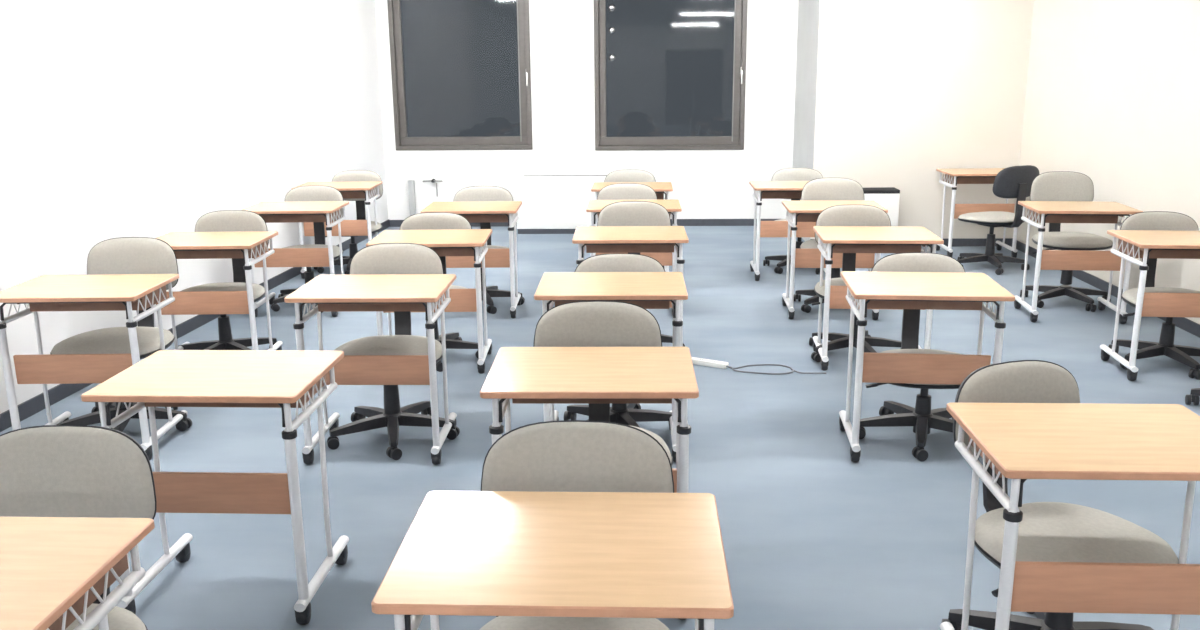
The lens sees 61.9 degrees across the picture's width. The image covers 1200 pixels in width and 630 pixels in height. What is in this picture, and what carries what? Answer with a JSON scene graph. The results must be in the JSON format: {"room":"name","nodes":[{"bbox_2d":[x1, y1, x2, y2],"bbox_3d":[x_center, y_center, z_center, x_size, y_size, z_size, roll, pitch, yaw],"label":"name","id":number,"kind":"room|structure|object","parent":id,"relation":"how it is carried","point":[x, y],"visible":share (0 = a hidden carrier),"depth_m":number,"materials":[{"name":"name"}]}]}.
{"room":"classroom","nodes":[
{"label":"classroom","id":0,"kind":"room"},
{"bbox_2d":[0,0,387,413],"bbox_3d":[-3.091,-0.020,1.059,0.200,2.700,18.828,1,14,5],"label":"wall","id":1,"kind":"structure","parent":0,"point":[119,118],"depth_m":5.83,"materials":[{"name":"white paint"}]},
{"bbox_2d":[0,219,389,431],"bbox_3d":[-2.981,1.279,1.271,0.012,0.075,18.619,1,14,5],"label":"baseboard","id":2,"kind":"structure","parent":1,"relation":"attached to","point":[36,404],"depth_m":5.09,"materials":[{"name":"plastic"}]},
{"bbox_2d":[375,0,798,219],"bbox_3d":[0.677,-2.240,9.933,6.020,2.700,0.200,0,14,3],"label":"wall","id":3,"kind":"structure","parent":0,"point":[707,184],"depth_m":9.96,"materials":[{"name":"white paint"}]},
{"bbox_2d":[408,180,415,215],"bbox_3d":[-1.911,-1.131,10.185,0.060,0.475,0.038,0,14,3],"label":"pipe cover","id":4,"kind":"object","parent":3,"relation":"attached to","point":[411,184],"visible":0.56,"depth_m":10.15,"materials":[{"name":"grey paint"}]},
{"bbox_2d":[423,179,442,196],"bbox_3d":[-1.688,-1.288,10.134,0.201,0.180,0.066,0,14,3],"label":"valve","id":5,"kind":"object","parent":3,"relation":"attached to","point":[432,180],"visible":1,"depth_m":10.09,"materials":[{"name":"paint"}]},
{"bbox_2d":[387,0,532,150],"bbox_3d":[-1.373,-2.484,9.905,1.385,1.675,0.173,0,14,3],"label":"window","id":6,"kind":"structure","parent":3,"relation":"in","point":[402,141],"depth_m":9.96,"materials":[{"name":"brown metal"}]},
{"bbox_2d":[389,219,778,226],"bbox_3d":[-0.118,-0.939,10.180,4.088,0.070,0.012,0,14,3],"label":"baseboard","id":7,"kind":"structure","parent":3,"relation":"attached to","point":[680,222],"depth_m":10.12,"materials":[{"name":"plastic"}]},
{"bbox_2d":[594,0,747,150],"bbox_3d":[0.685,-2.475,9.816,1.480,1.688,0.173,0,14,3],"label":"window","id":8,"kind":"structure","parent":3,"relation":"in","point":[736,141],"depth_m":9.88,"materials":[{"name":"brown metal"}]},
{"bbox_2d":[0,226,1199,629],"bbox_3d":[-0.024,1.355,1.211,7.050,0.100,19.100,0,14,3],"label":"floor","id":9,"kind":"structure","parent":0,"point":[814,537],"depth_m":4.09,"materials":[{"name":"blue carpet"}]},
{"bbox_2d":[0,517,154,629],"bbox_3d":[-1.186,0.796,1.854,0.600,0.700,0.463,0,14,3],"label":"school desk","id":10,"kind":"object","parent":9,"relation":"on","point":[52,569],"visible":1,"depth_m":1.83,"materials":[{"name":"brown wood"}]},
{"bbox_2d":[48,554,127,629],"bbox_3d":[-1.186,0.502,1.844,0.472,0.087,0.322,0,14,3],"label":"tray","id":11,"kind":"object","parent":10,"relation":"on","point":[122,565],"depth_m":1.87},
{"bbox_2d":[0,425,156,629],"bbox_3d":[-1.207,0.694,2.092,0.562,0.785,0.589,0,14,3],"label":"swivel chair","id":12,"kind":"object","parent":9,"relation":"on","point":[46,470],"visible":0.74,"depth_m":2.23,"materials":[{"name":"grey fabric"}]},
{"bbox_2d":[0,274,187,459],"bbox_3d":[-2.139,0.216,4.247,0.600,0.700,0.463,-1,14,0],"label":"school desk","id":13,"kind":"object","parent":9,"relation":"on","point":[103,292],"visible":0.73,"depth_m":4.08,"materials":[{"name":"brown wood"}]},
{"bbox_2d":[29,285,166,311],"bbox_3d":[-2.142,-0.077,4.237,0.472,0.087,0.322,-1,14,0],"label":"tray","id":14,"kind":"object","parent":13,"relation":"on","point":[34,307],"depth_m":4.17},
{"bbox_2d":[50,237,191,431],"bbox_3d":[-2.113,0.110,4.405,0.547,0.830,0.578,0,14,3],"label":"swivel chair","id":15,"kind":"object","parent":9,"relation":"on","point":[121,255],"visible":0.5,"depth_m":4.52,"materials":[{"name":"grey fabric"}]},
{"bbox_2d":[81,350,348,624],"bbox_3d":[-1.113,0.506,3.030,0.600,0.700,0.463,0,14,3],"label":"school desk","id":16,"kind":"object","parent":9,"relation":"on","point":[285,380],"visible":0.9,"depth_m":2.87,"materials":[{"name":"brown wood"}]},
{"bbox_2d":[144,374,325,407],"bbox_3d":[-1.112,0.212,3.020,0.472,0.087,0.322,0,14,3],"label":"tray","id":17,"kind":"object","parent":16,"relation":"on","point":[146,404],"depth_m":2.96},
{"bbox_2d":[153,231,282,349],"bbox_3d":[-2.075,-0.067,5.394,0.600,0.700,0.463,0,14,0],"label":"school desk","id":18,"kind":"object","parent":9,"relation":"on","point":[246,245],"visible":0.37,"depth_m":5.23,"materials":[{"name":"brown wood"}]},
{"bbox_2d":[174,241,267,258],"bbox_3d":[-2.078,-0.360,5.385,0.472,0.087,0.322,0,14,0],"label":"tray","id":19,"kind":"object","parent":18,"relation":"on","point":[262,247],"depth_m":5.32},
{"bbox_2d":[178,210,276,349],"bbox_3d":[-2.106,-0.144,5.500,0.544,0.799,0.573,0,14,3],"label":"swivel chair","id":20,"kind":"object","parent":9,"relation":"on","point":[222,220],"visible":0.41,"depth_m":5.62,"materials":[{"name":"grey fabric"}]},
{"bbox_2d":[242,201,348,317],"bbox_3d":[-1.997,-0.375,6.645,0.600,0.700,0.463,-1,14,0],"label":"school desk","id":21,"kind":"object","parent":9,"relation":"on","point":[313,211],"visible":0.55,"depth_m":6.48,"materials":[{"name":"brown wood"}]},
{"bbox_2d":[260,210,340,222],"bbox_3d":[-2.000,-0.669,6.635,0.472,0.087,0.322,-1,14,0],"label":"tray","id":22,"kind":"object","parent":21,"relation":"on","point":[333,216],"depth_m":6.57,"materials":[{"name":"brown wood"}]},
{"bbox_2d":[271,186,344,312],"bbox_3d":[-1.975,-0.458,6.799,0.554,0.786,0.562,0,14,3],"label":"swivel chair","id":23,"kind":"object","parent":9,"relation":"on","point":[303,193],"visible":0.32,"depth_m":6.92,"materials":[{"name":"grey fabric"}]},
{"bbox_2d":[291,181,382,278],"bbox_3d":[-2.031,-0.672,7.851,0.600,0.700,0.463,-1,14,-1],"label":"school desk","id":24,"kind":"object","parent":9,"relation":"on","point":[353,189],"visible":0.45,"depth_m":7.68,"materials":[{"name":"brown wood"}]},
{"bbox_2d":[341,189,373,198],"bbox_3d":[-2.034,-0.965,7.841,0.472,0.087,0.322,-1,14,-1],"label":"tray","id":25,"kind":"object","parent":24,"relation":"on","point":[346,195],"depth_m":7.77,"materials":[{"name":"brown wood"}]},
{"bbox_2d":[317,170,382,273],"bbox_3d":[-1.966,-0.736,7.948,0.560,0.776,0.588,0,14,3],"label":"swivel chair","id":26,"kind":"object","parent":9,"relation":"on","point":[349,175],"visible":0.29,"depth_m":8.09,"materials":[{"name":"grey fabric"}]},
{"bbox_2d":[284,274,456,464],"bbox_3d":[-0.923,0.218,4.191,0.600,0.700,0.463,0,14,2],"label":"school desk","id":27,"kind":"object","parent":9,"relation":"on","point":[347,292],"visible":0.9,"depth_m":4.03,"materials":[{"name":"brown wood"}]},
{"bbox_2d":[318,296,441,311],"bbox_3d":[-0.924,-0.075,4.181,0.472,0.087,0.322,0,14,2],"label":"tray","id":28,"kind":"object","parent":27,"relation":"on","point":[381,306],"depth_m":4.11,"materials":[{"name":"brown wood"}]},
{"bbox_2d":[327,243,459,459],"bbox_3d":[-0.889,0.137,4.284,0.548,0.812,0.582,0,14,3],"label":"swivel chair","id":29,"kind":"object","parent":9,"relation":"on","point":[383,258],"visible":0.62,"depth_m":4.36,"materials":[{"name":"grey fabric"}]},
{"bbox_2d":[366,229,491,373],"bbox_3d":[-0.891,-0.079,5.396,0.600,0.700,0.463,-1,14,0],"label":"school desk","id":30,"kind":"object","parent":9,"relation":"on","point":[446,242],"visible":0.52,"depth_m":5.24,"materials":[{"name":"brown wood"}]},
{"bbox_2d":[431,247,479,255],"bbox_3d":[-0.894,-0.372,5.386,0.472,0.087,0.322,-1,14,0],"label":"tray","id":31,"kind":"object","parent":30,"relation":"on","point":[440,251],"depth_m":5.32,"materials":[{"name":"brown wood"}]},
{"bbox_2d":[399,212,478,371],"bbox_3d":[-0.914,-0.141,5.487,0.547,0.777,0.578,0,14,3],"label":"swivel chair","id":32,"kind":"object","parent":9,"relation":"on","point":[428,220],"visible":0.3,"depth_m":5.62,"materials":[{"name":"grey fabric"}]},
{"bbox_2d":[420,201,521,317],"bbox_3d":[-0.821,-0.367,6.564,0.600,0.700,0.463,0,14,1],"label":"school desk","id":33,"kind":"object","parent":9,"relation":"on","point":[473,211],"visible":0.56,"depth_m":6.40,"materials":[{"name":"brown wood"}]},
{"bbox_2d":[461,214,508,222],"bbox_3d":[-0.823,-0.660,6.554,0.472,0.087,0.322,0,14,1],"label":"tray","id":34,"kind":"object","parent":33,"relation":"on","point":[471,218],"depth_m":6.48,"materials":[{"name":"brown wood"}]},
{"bbox_2d":[453,186,524,313],"bbox_3d":[-0.791,-0.449,6.730,0.545,0.780,0.570,0,14,3],"label":"swivel chair","id":35,"kind":"object","parent":9,"relation":"on","point":[473,193],"visible":0.32,"depth_m":6.86,"materials":[{"name":"grey fabric"}]},
{"bbox_2d":[371,491,733,629],"bbox_3d":[-0.068,0.763,1.945,0.600,0.700,0.463,0,14,2],"label":"school desk","id":36,"kind":"object","parent":9,"relation":"on","point":[465,553],"visible":1,"depth_m":1.80,"materials":[{"name":"brown wood"}]},
{"bbox_2d":[515,167,613,233],"bbox_3d":[-0.335,-1.138,9.882,0.935,0.604,0.489,0,14,3],"label":"wall heater","id":37,"kind":"object","parent":9,"relation":"on","point":[555,200],"visible":0.8,"depth_m":9.65,"materials":[{"name":"white metal"}]},
{"bbox_2d":[515,167,613,174],"bbox_3d":[-0.338,-1.413,9.814,0.935,0.030,0.488,0,14,3],"label":"grille","id":38,"kind":"object","parent":37,"relation":"attached to","point":[523,170],"depth_m":9.65,"materials":[{"name":"white metal"}]},
{"bbox_2d":[480,420,673,629],"bbox_3d":[-0.039,0.685,2.044,0.547,0.803,0.578,0,14,3],"label":"swivel chair","id":39,"kind":"object","parent":9,"relation":"on","point":[565,455],"visible":0.62,"depth_m":2.18,"materials":[{"name":"grey fabric"}]},
{"bbox_2d":[480,347,698,619],"bbox_3d":[-0.021,0.495,3.031,0.600,0.700,0.463,0,14,2],"label":"school desk","id":40,"kind":"object","parent":9,"relation":"on","point":[523,375],"visible":0.48,"depth_m":2.88,"materials":[{"name":"brown wood"}]},
{"bbox_2d":[512,399,671,403],"bbox_3d":[-0.022,0.201,3.022,0.472,0.087,0.322,0,14,2],"label":"tray","id":41,"kind":"object","parent":40,"relation":"on","point":[514,401],"depth_m":2.96,"materials":[{"name":"brown wood"}]},
{"bbox_2d":[534,301,672,465],"bbox_3d":[-0.006,0.405,3.167,0.557,0.810,0.557,0,14,3],"label":"swivel chair","id":42,"kind":"object","parent":9,"relation":"on","point":[578,323],"visible":0.21,"depth_m":3.28,"materials":[{"name":"grey fabric"}]},
{"bbox_2d":[534,272,687,461],"bbox_3d":[0.052,0.208,4.193,0.600,0.700,0.463,0,14,2],"label":"school desk","id":43,"kind":"object","parent":9,"relation":"on","point":[647,290],"visible":0.55,"depth_m":4.04,"materials":[{"name":"brown wood"}]},
{"bbox_2d":[553,301,668,308],"bbox_3d":[0.051,-0.085,4.183,0.472,0.087,0.322,0,14,2],"label":"tray","id":44,"kind":"object","parent":43,"relation":"on","point":[645,304],"depth_m":4.11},
{"bbox_2d":[564,253,671,427],"bbox_3d":[0.099,0.151,4.313,0.545,0.752,0.570,0,14,3],"label":"swivel chair","id":45,"kind":"object","parent":9,"relation":"on","point":[629,414],"visible":0.27,"depth_m":4.45,"materials":[{"name":"grey fabric"}]},
{"bbox_2d":[595,183,656,254],"bbox_3d":[0.189,-0.467,6.755,0.560,0.784,0.588,0,14,3],"label":"swivel chair","id":46,"kind":"object","parent":9,"relation":"on","point":[620,191],"visible":0.2,"depth_m":6.89,"materials":[{"name":"grey fabric"}]},
{"bbox_2d":[572,226,688,346],"bbox_3d":[0.165,-0.102,5.450,0.600,0.700,0.463,0,14,1],"label":"school desk","id":47,"kind":"object","parent":9,"relation":"on","point":[597,239],"visible":0.41,"depth_m":5.32,"materials":[{"name":"brown wood"}]},
{"bbox_2d":[586,244,674,252],"bbox_3d":[0.164,-0.396,5.440,0.472,0.087,0.322,0,14,2],"label":"tray","id":48,"kind":"object","parent":47,"relation":"on","point":[665,247],"depth_m":5.37,"materials":[{"name":"brown wood"}]},
{"bbox_2d":[591,182,672,271],"bbox_3d":[0.247,-0.636,7.616,0.600,0.700,0.463,0,14,3],"label":"school desk","id":49,"kind":"object","parent":9,"relation":"on","point":[659,188],"visible":0.23,"depth_m":7.49,"materials":[{"name":"brown wood"}]},
{"bbox_2d":[656,193,663,199],"bbox_3d":[0.246,-0.929,7.606,0.472,0.087,0.322,0,14,3],"label":"tray","id":50,"kind":"object","parent":49,"relation":"on","point":[660,196],"depth_m":7.53,"materials":[{"name":"brown wood"}]},
{"bbox_2d":[586,199,681,315],"bbox_3d":[0.224,-0.380,6.577,0.600,0.700,0.463,0,14,2],"label":"school desk","id":51,"kind":"object","parent":9,"relation":"on","point":[672,206],"visible":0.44,"depth_m":6.40,"materials":[{"name":"brown wood"}]},
{"bbox_2d":[604,169,663,266],"bbox_3d":[0.249,-0.726,7.827,0.547,0.772,0.578,0,14,3],"label":"swivel chair","id":52,"kind":"object","parent":9,"relation":"on","point":[628,175],"visible":0.17,"depth_m":7.97,"materials":[{"name":"grey fabric"}]},
{"bbox_2d":[597,201,684,346],"bbox_3d":[0.204,-0.196,5.586,0.552,0.815,0.584,0,14,3],"label":"swivel chair","id":53,"kind":"object","parent":9,"relation":"on","point":[624,213],"visible":0.16,"depth_m":5.72,"materials":[{"name":"grey fabric"}]},
{"bbox_2d":[691,357,825,374],"bbox_3d":[0.777,0.270,5.320,0.838,0.028,0.179,3,14,15],"label":"power strip","id":54,"kind":"object","parent":9,"relation":"on","point":[698,361],"visible":0.95,"depth_m":5.33,"materials":[{"name":"white plastic"}]},
{"bbox_2d":[749,181,825,280],"bbox_3d":[1.446,-0.642,7.593,0.600,0.700,0.463,0,14,3],"label":"school desk","id":55,"kind":"object","parent":9,"relation":"on","point":[761,189],"visible":0.52,"depth_m":7.43,"materials":[{"name":"brown wood"}]},
{"bbox_2d":[761,191,801,198],"bbox_3d":[1.446,-0.935,7.583,0.472,0.087,0.322,0,14,3],"label":"tray","id":56,"kind":"object","parent":55,"relation":"on","point":[765,195],"depth_m":7.52,"materials":[{"name":"brown wood"}]},
{"bbox_2d":[763,168,823,273],"bbox_3d":[1.582,-0.746,7.860,0.554,0.771,0.562,0,14,3],"label":"swivel chair","id":57,"kind":"object","parent":9,"relation":"on","point":[787,174],"visible":0.29,"depth_m":7.98,"materials":[{"name":"grey fabric"}]},
{"bbox_2d":[794,178,863,312],"bbox_3d":[1.572,-0.460,6.579,0.546,0.829,0.574,0,14,3],"label":"swivel chair","id":58,"kind":"object","parent":9,"relation":"on","point":[820,188],"visible":0.29,"depth_m":6.71,"materials":[{"name":"grey fabric"}]},
{"bbox_2d":[782,200,887,319],"bbox_3d":[1.485,-0.359,6.444,0.600,0.700,0.463,0,14,4],"label":"school desk","id":59,"kind":"object","parent":9,"relation":"on","point":[798,210],"visible":0.66,"depth_m":6.29,"materials":[{"name":"brown wood"}]},
{"bbox_2d":[796,213,818,221],"bbox_3d":[1.487,-0.653,6.434,0.472,0.087,0.322,0,14,4],"label":"tray","id":60,"kind":"object","parent":59,"relation":"on","point":[801,217],"depth_m":6.38,"materials":[{"name":"brown wood"}]},
{"bbox_2d":[809,204,900,361],"bbox_3d":[1.426,-0.168,5.456,0.552,0.801,0.584,0,14,3],"label":"swivel chair","id":61,"kind":"object","parent":9,"relation":"on","point":[838,215],"visible":0.38,"depth_m":5.59,"materials":[{"name":"grey fabric"}]},
{"bbox_2d":[813,226,943,370],"bbox_3d":[1.459,-0.094,5.365,0.600,0.700,0.463,1,14,5],"label":"school desk","id":62,"kind":"object","parent":9,"relation":"on","point":[834,239],"visible":0.56,"depth_m":5.23,"materials":[{"name":"brown wood"}]},
{"bbox_2d":[831,244,924,252],"bbox_3d":[1.462,-0.387,5.355,0.472,0.087,0.322,1,14,5],"label":"tray","id":63,"kind":"object","parent":62,"relation":"on","point":[837,248],"depth_m":5.29,"materials":[{"name":"brown wood"}]},
{"bbox_2d":[863,187,899,225],"bbox_3d":[2.279,-0.839,8.721,0.590,0.529,0.201,0,14,3],"label":"wall heater","id":64,"kind":"object","parent":9,"relation":"on","point":[887,197],"visible":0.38,"depth_m":8.58,"materials":[{"name":"white metal"}]},
{"bbox_2d":[863,187,899,193],"bbox_3d":[2.277,-1.078,8.664,0.590,0.030,0.198,0,14,3],"label":"grille","id":65,"kind":"object","parent":64,"relation":"attached to","point":[873,190],"depth_m":8.57,"materials":[{"name":"black metal"}]},
{"bbox_2d":[859,252,964,460],"bbox_3d":[1.361,0.157,4.225,0.546,0.760,0.574,0,14,3],"label":"swivel chair","id":66,"kind":"object","parent":9,"relation":"on","point":[922,418],"visible":0.38,"depth_m":4.34,"materials":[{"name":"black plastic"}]},
{"bbox_2d":[839,271,1014,461],"bbox_3d":[1.311,0.210,4.135,0.600,0.700,0.463,1,14,6],"label":"school desk","id":67,"kind":"object","parent":9,"relation":"on","point":[872,290],"visible":0.79,"depth_m":3.98,"materials":[{"name":"brown wood"}]},
{"bbox_2d":[858,299,988,309],"bbox_3d":[1.314,-0.083,4.125,0.472,0.087,0.322,1,14,6],"label":"tray","id":68,"kind":"object","parent":67,"relation":"on","point":[873,304],"depth_m":4.06,"materials":[{"name":"brown wood"}]},
{"bbox_2d":[936,168,1017,257],"bbox_3d":[3.171,-0.860,8.412,0.600,0.700,0.463,0,14,3],"label":"school desk","id":69,"kind":"object","parent":9,"relation":"on","point":[952,176],"visible":0.74,"depth_m":8.26,"materials":[{"name":"brown wood"}]},
{"bbox_2d":[943,174,994,183],"bbox_3d":[3.171,-1.154,8.402,0.472,0.087,0.322,0,14,3],"label":"tray","id":70,"kind":"object","parent":69,"relation":"on","point":[949,179],"depth_m":8.33,"materials":[{"name":"brown wood"}]},
{"bbox_2d":[957,165,1038,274],"bbox_3d":[3.050,-0.772,7.794,0.552,0.825,0.584,-6,15,-20],"label":"swivel chair","id":71,"kind":"object","parent":9,"relation":"on","point":[1014,181],"visible":0.87,"depth_m":7.59,"materials":[{"name":"black plastic"}]},
{"bbox_2d":[941,360,1178,629],"bbox_3d":[1.223,0.558,2.589,0.560,0.765,0.588,-5,15,-19],"label":"swivel chair","id":72,"kind":"object","parent":9,"relation":"on","point":[1048,531],"visible":0.5,"depth_m":2.66,"materials":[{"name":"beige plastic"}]},
{"bbox_2d":[1020,171,1112,311],"bbox_3d":[3.133,-0.497,6.621,0.548,0.851,0.582,0,14,3],"label":"swivel chair","id":73,"kind":"object","parent":9,"relation":"on","point":[1055,185],"visible":0.84,"depth_m":6.69,"materials":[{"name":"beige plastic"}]},
{"bbox_2d":[940,402,1199,629],"bbox_3d":[1.196,0.624,2.460,0.600,0.700,0.463,0,14,3],"label":"school desk","id":74,"kind":"object","parent":9,"relation":"on","point":[1020,442],"visible":1,"depth_m":2.30,"materials":[{"name":"brown wood"}]},
{"bbox_2d":[968,436,1005,477],"bbox_3d":[1.196,0.330,2.450,0.472,0.087,0.322,0,14,3],"label":"tray","id":75,"kind":"object","parent":74,"relation":"on","point":[977,448],"depth_m":2.49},
{"bbox_2d":[1014,201,1142,323],"bbox_3d":[2.977,-0.339,6.301,0.600,0.700,0.463,1,14,7],"label":"school desk","id":76,"kind":"object","parent":9,"relation":"on","point":[1042,212],"visible":0.88,"depth_m":6.15,"materials":[{"name":"brown wood"}]},
{"bbox_2d":[1027,209,1123,223],"bbox_3d":[2.982,-0.632,6.290,0.472,0.087,0.322,1,14,7],"label":"tray","id":77,"kind":"object","parent":76,"relation":"on","point":[1032,215],"depth_m":6.22,"materials":[{"name":"brown wood"}]},
{"bbox_2d":[1100,230,1199,380],"bbox_3d":[2.963,-0.052,5.135,0.600,0.700,0.463,1,14,6],"label":"school desk","id":78,"kind":"object","parent":9,"relation":"on","point":[1145,244],"visible":1,"depth_m":5.00,"materials":[{"name":"brown wood"}]},
{"bbox_2d":[1118,239,1199,258],"bbox_3d":[2.967,-0.345,5.125,0.472,0.087,0.322,1,14,6],"label":"tray","id":79,"kind":"object","parent":78,"relation":"on","point":[1165,254],"depth_m":5.06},
{"bbox_2d":[1108,211,1199,379],"bbox_3d":[3.009,-0.117,5.232,0.560,0.779,0.588,0,14,3],"label":"swivel chair","id":80,"kind":"object","parent":9,"relation":"on","point":[1152,220],"visible":0.49,"depth_m":5.34,"materials":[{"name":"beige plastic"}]},
{"bbox_2d":[1185,388,1199,404],"bbox_3d":[2.999,0.067,4.441,0.546,0.800,0.573,0,14,3],"label":"swivel chair","id":81,"kind":"object","parent":9,"relation":"on","point":[1194,395],"visible":1,"depth_m":4.66,"materials":[{"name":"black plastic"}]},
{"bbox_2d":[793,0,1033,240],"bbox_3d":[2.769,-2.067,9.146,1.770,2.700,1.230,0,14,3],"label":"wall","id":82,"kind":"structure","parent":0,"point":[889,93],"depth_m":8.57,"materials":[{"name":"white paint"}]},
{"bbox_2d":[810,238,1011,246],"bbox_3d":[2.749,-0.641,8.859,1.758,0.070,0.012,0,14,3],"label":"baseboard","id":83,"kind":"structure","parent":82,"relation":"attached to","point":[956,242],"depth_m":8.83,"materials":[{"name":"plastic"}]},
{"bbox_2d":[1013,0,1199,323],"bbox_3d":[3.387,-0.013,0.776,0.200,2.700,18.800,0,14,3],"label":"wall","id":84,"kind":"structure","parent":0,"point":[1112,98],"depth_m":6.81,"materials":[{"name":"white paint"}]},
{"bbox_2d":[1011,238,1199,337],"bbox_3d":[3.263,1.435,0.401,0.012,0.070,17.370,0,14,3],"label":"baseboard","id":85,"kind":"structure","parent":84,"relation":"attached to","point":[1183,323],"depth_m":7.05,"materials":[{"name":"plastic"}]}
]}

